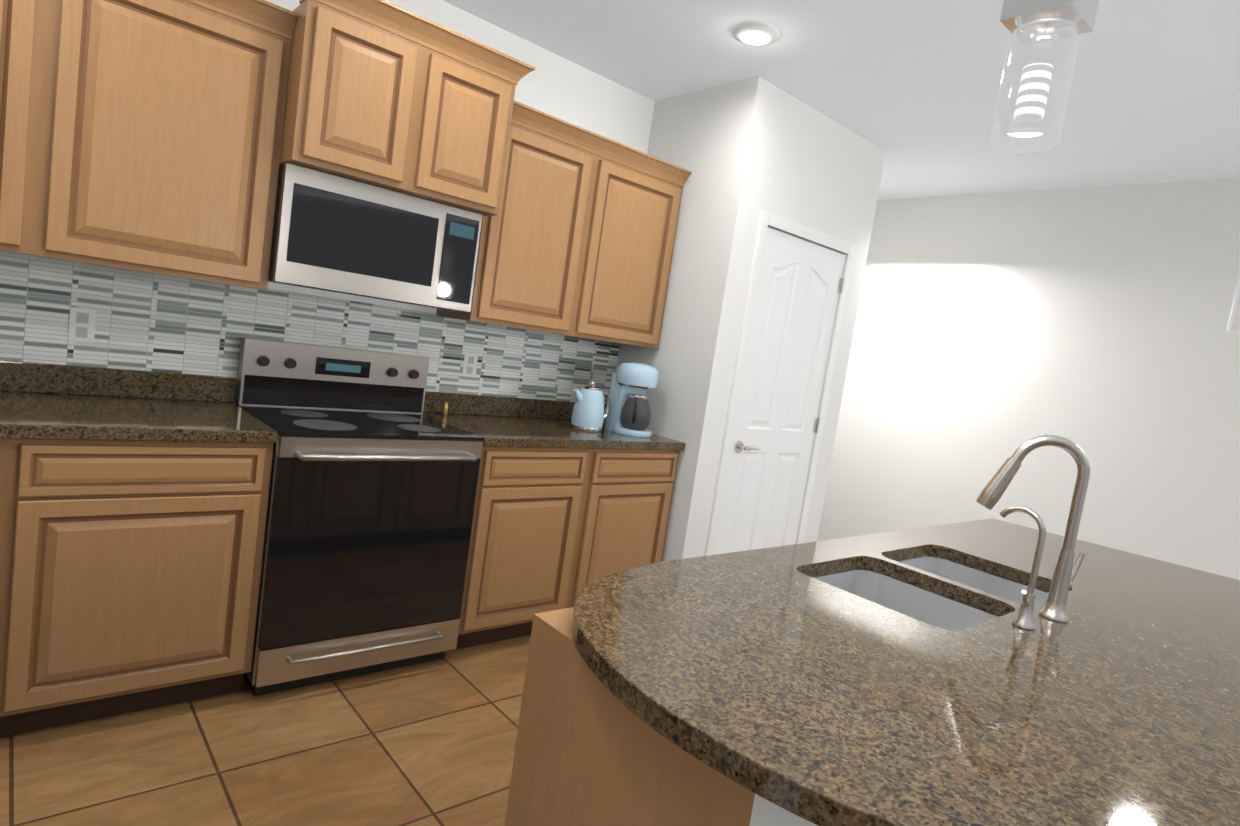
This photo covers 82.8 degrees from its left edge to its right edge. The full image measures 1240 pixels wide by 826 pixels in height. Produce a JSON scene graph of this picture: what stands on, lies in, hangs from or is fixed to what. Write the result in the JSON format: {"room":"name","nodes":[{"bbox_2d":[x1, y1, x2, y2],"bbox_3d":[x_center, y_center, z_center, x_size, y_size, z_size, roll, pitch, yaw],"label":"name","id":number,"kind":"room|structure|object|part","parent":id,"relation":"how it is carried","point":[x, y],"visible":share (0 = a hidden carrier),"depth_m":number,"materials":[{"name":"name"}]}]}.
{"room":"kitchen","nodes":[
{"label":"kitchen","id":0,"kind":"room"},
{"bbox_2d":[0,635,530,825],"bbox_3d":[-0.791,1.292,0.380,16.000,0.050,13.000,4,7,-41],"label":"floor","id":1,"kind":"structure","parent":0,"point":[431,743],"depth_m":2.15,"materials":[{"name":"tile"}]},
{"bbox_2d":[0,440,15,643],"bbox_3d":[-2.165,0.450,1.937,0.680,0.915,0.617,4,7,-41],"label":"base cabinet","id":2,"kind":"object","parent":1,"relation":"on","point":[7,447],"depth_m":1.93,"materials":[{"name":"brown wood"}]},
{"bbox_2d":[0,440,273,737],"bbox_3d":[-1.659,0.482,2.383,0.671,0.915,0.617,4,7,-41],"label":"base cabinet","id":3,"kind":"object","parent":1,"relation":"on","point":[132,584],"depth_m":2.13,"materials":[{"name":"brown wood"}]},
{"bbox_2d":[0,392,277,443],"bbox_3d":[-2.070,-0.018,1.904,1.969,0.040,0.632,4,7,-41],"label":"countertop","id":4,"kind":"structure","parent":3,"relation":"on","point":[23,415],"depth_m":2.20,"materials":[{"name":"brown stone"}]},
{"bbox_2d":[235,337,483,695],"bbox_3d":[-1.065,0.376,2.814,0.766,1.215,0.690,4,7,-41],"label":"range","id":5,"kind":"object","parent":1,"relation":"on","point":[372,492],"visible":1,"depth_m":2.64,"materials":[{"name":"silver metal"}]},
{"bbox_2d":[448,444,595,650],"bbox_3d":[-0.607,0.548,3.311,0.581,0.915,0.617,4,7,-41],"label":"base cabinet","id":6,"kind":"object","parent":1,"relation":"on","point":[530,517],"depth_m":3.07,"materials":[{"name":"brown wood"}]},
{"bbox_2d":[423,412,684,451],"bbox_3d":[-0.310,0.093,3.457,1.179,0.040,0.632,4,7,-41],"label":"countertop","id":7,"kind":"structure","parent":6,"relation":"on","point":[497,431],"depth_m":3.28,"materials":[{"name":"brown stone"}]},
{"bbox_2d":[442,402,448,415],"bbox_3d":[-0.816,-0.019,3.287,0.032,0.064,0.031,4,7,-41],"label":"shaker","id":8,"kind":"object","parent":7,"relation":"on","point":[445,408],"visible":1,"depth_m":3.28,"materials":[{"name":"gold metal"}]},
{"bbox_2d":[571,381,610,431],"bbox_3d":[-0.144,-0.037,3.544,0.246,0.245,0.164,4,7,-41],"label":"kettle","id":9,"kind":"object","parent":7,"relation":"on","point":[588,415],"visible":1,"depth_m":3.48,"materials":[{"name":"blue metal"}]},
{"bbox_2d":[605,362,658,436],"bbox_3d":[0.079,-0.074,3.638,0.220,0.365,0.235,4,7,-41],"label":"coffee machine","id":10,"kind":"object","parent":7,"relation":"on","point":[630,410],"visible":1,"depth_m":3.57,"materials":[{"name":"blue plastic"}]},
{"bbox_2d":[576,448,684,598],"bbox_3d":[-0.166,0.575,3.699,0.596,0.915,0.617,4,7,-41],"label":"base cabinet","id":11,"kind":"object","parent":1,"relation":"on","point":[629,507],"depth_m":3.44,"materials":[{"name":"brown wood"}]},
{"bbox_2d":[504,643,775,825],"bbox_3d":[0.904,0.938,1.699,2.218,0.892,0.988,4,7,-41],"label":"kitchen island","id":12,"kind":"object","parent":1,"relation":"on","point":[578,760],"depth_m":1.14,"materials":[{"name":"brown wood"}]},
{"bbox_2d":[530,515,1239,825],"bbox_3d":[1.083,0.498,1.630,2.458,0.038,1.280,4,7,-41],"label":"island countertop","id":13,"kind":"structure","parent":12,"relation":"on","point":[986,672],"depth_m":1.17,"materials":[{"name":"brown stone"}]},
{"bbox_2d":[975,435,1090,630],"bbox_3d":[0.917,0.248,1.595,0.294,0.410,0.211,4,7,-41],"label":"faucet","id":14,"kind":"object","parent":13,"relation":"on","point":[1053,615],"depth_m":1.58,"materials":[{"name":"silver metal"}]},
{"bbox_2d":[265,0,654,313],"bbox_3d":[-1.081,-0.447,3.163,5.220,2.765,0.100,4,7,-41],"label":"wall","id":15,"kind":"structure","parent":0,"point":[557,86],"depth_m":3.48,"materials":[{"name":"white paint"}]},
{"bbox_2d":[0,0,55,259],"bbox_3d":[-1.941,-0.964,1.995,0.460,0.935,0.347,4,7,-41],"label":"upper cabinet","id":16,"kind":"object","parent":15,"relation":"attached to","point":[27,27],"depth_m":2.01,"materials":[{"name":"brown wood"}]},
{"bbox_2d":[40,0,291,295],"bbox_3d":[-1.528,-0.938,2.360,0.643,0.935,0.347,4,7,-41],"label":"upper cabinet","id":17,"kind":"object","parent":15,"relation":"attached to","point":[148,148],"depth_m":2.23,"materials":[{"name":"brown wood"}]},
{"bbox_2d":[0,360,605,419],"bbox_3d":[-1.512,-0.090,2.776,3.897,0.100,0.019,4,7,-41],"label":"backsplash","id":18,"kind":"structure","parent":15,"relation":"attached to","point":[15,375],"depth_m":2.61,"materials":[{"name":"brown stone"}]},
{"bbox_2d":[280,0,435,195],"bbox_3d":[-1.049,-1.172,2.629,0.405,0.596,0.487,4,7,-41],"label":"upper cabinet","id":19,"kind":"object","parent":15,"relation":"attached to","point":[354,91],"depth_m":2.44,"materials":[{"name":"brown wood"}]},
{"bbox_2d":[268,163,482,312],"bbox_3d":[-1.014,-0.672,2.830,0.766,0.409,0.400,4,7,-41],"label":"microwave","id":20,"kind":"object","parent":19,"relation":"attached to","point":[334,233],"visible":0.98,"depth_m":2.64,"materials":[{"name":"silver metal"}]},
{"bbox_2d":[414,23,527,219],"bbox_3d":[-0.747,-1.153,2.895,0.400,0.596,0.487,4,7,-41],"label":"upper cabinet","id":21,"kind":"object","parent":15,"relation":"attached to","point":[472,114],"depth_m":2.72,"materials":[{"name":"brown wood"}]},
{"bbox_2d":[432,103,603,339],"bbox_3d":[-0.474,-0.872,3.289,0.545,0.935,0.347,4,7,-41],"label":"upper cabinet","id":22,"kind":"object","parent":15,"relation":"attached to","point":[532,265],"depth_m":3.18,"materials":[{"name":"brown wood"}]},
{"bbox_2d":[576,137,691,348],"bbox_3d":[-0.047,-0.846,3.665,0.596,0.935,0.347,4,7,-41],"label":"upper cabinet","id":23,"kind":"object","parent":15,"relation":"attached to","point":[638,197],"depth_m":3.53,"materials":[{"name":"brown wood"}]},
{"bbox_2d":[616,82,735,559],"bbox_3d":[0.235,-0.320,3.856,0.120,2.765,0.610,4,7,-41],"label":"wall","id":24,"kind":"structure","parent":0,"point":[689,131],"depth_m":3.68,"materials":[{"name":"white paint"}]},
{"bbox_2d":[662,76,879,561],"bbox_3d":[0.848,-0.234,3.904,1.110,2.765,0.100,4,7,-41],"label":"wall","id":25,"kind":"structure","parent":0,"point":[745,152],"depth_m":3.59,"materials":[{"name":"white paint"}]},
{"bbox_2d":[704,209,855,555],"bbox_3d":[0.854,0.061,3.964,0.886,2.175,0.116,4,7,-41],"label":"door frame","id":26,"kind":"structure","parent":25,"relation":"in","point":[791,227],"depth_m":3.70,"materials":[{"name":"white paint"}]},
{"bbox_2d":[714,227,845,554],"bbox_3d":[0.890,0.099,3.928,0.769,2.093,0.097,4,7,-41],"label":"door","id":27,"kind":"structure","parent":26,"relation":"attached to","point":[795,307],"depth_m":3.90,"materials":[{"name":"white paint"}]},
{"bbox_3d":[0.916,0.086,3.924,0.736,1.800,0.062,4,7,-41],"label":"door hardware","id":28,"kind":"part","parent":27,"relation":"part of","materials":[{"name":"white wood"}]},
{"bbox_2d":[442,0,1239,200],"bbox_3d":[-0.382,-1.480,0.113,16.000,0.050,13.000,4,7,-41],"label":"ceiling","id":29,"kind":"structure","parent":0,"point":[910,87],"depth_m":3.13,"materials":[{"name":"grey paint"}]},
{"bbox_2d":[732,21,779,45],"bbox_3d":[0.564,-1.575,2.932,0.199,0.022,0.199,9,5,3],"label":"recessed light","id":30,"kind":"object","parent":29,"relation":"in","point":[755,33],"visible":0.98,"depth_m":2.87,"materials":[{"name":"white paint"}]},
{"bbox_2d":[988,0,1098,152],"bbox_3d":[0.634,-0.871,0.930,0.120,1.008,0.120,4,7,-41],"label":"pendant light","id":31,"kind":"object","parent":29,"relation":"hanging from","point":[1027,22],"visible":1,"depth_m":0.96,"materials":[{"name":"clear glass"}]},
{"bbox_2d":[1226,271,1239,333],"bbox_3d":[1.751,-0.750,1.819,0.120,1.090,0.120,4,7,-41],"label":"pendant light","id":32,"kind":"object","parent":29,"relation":"hanging from","point":[1230,326],"visible":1,"depth_m":1.88,"materials":[{"name":"clear glass"}]},
{"bbox_2d":[812,148,885,541],"bbox_3d":[0.649,-0.375,5.063,0.110,2.765,2.130,4,7,-41],"label":"wall","id":33,"kind":"structure","parent":0,"point":[879,167],"depth_m":4.26,"materials":[{"name":"white paint"}]},
{"bbox_2d":[817,178,1239,579],"bbox_3d":[2.823,0.018,4.318,0.100,2.765,4.620,4,7,-41],"label":"wall","id":34,"kind":"structure","parent":0,"point":[993,332],"depth_m":4.39,"materials":[{"name":"white paint"}]}
]}

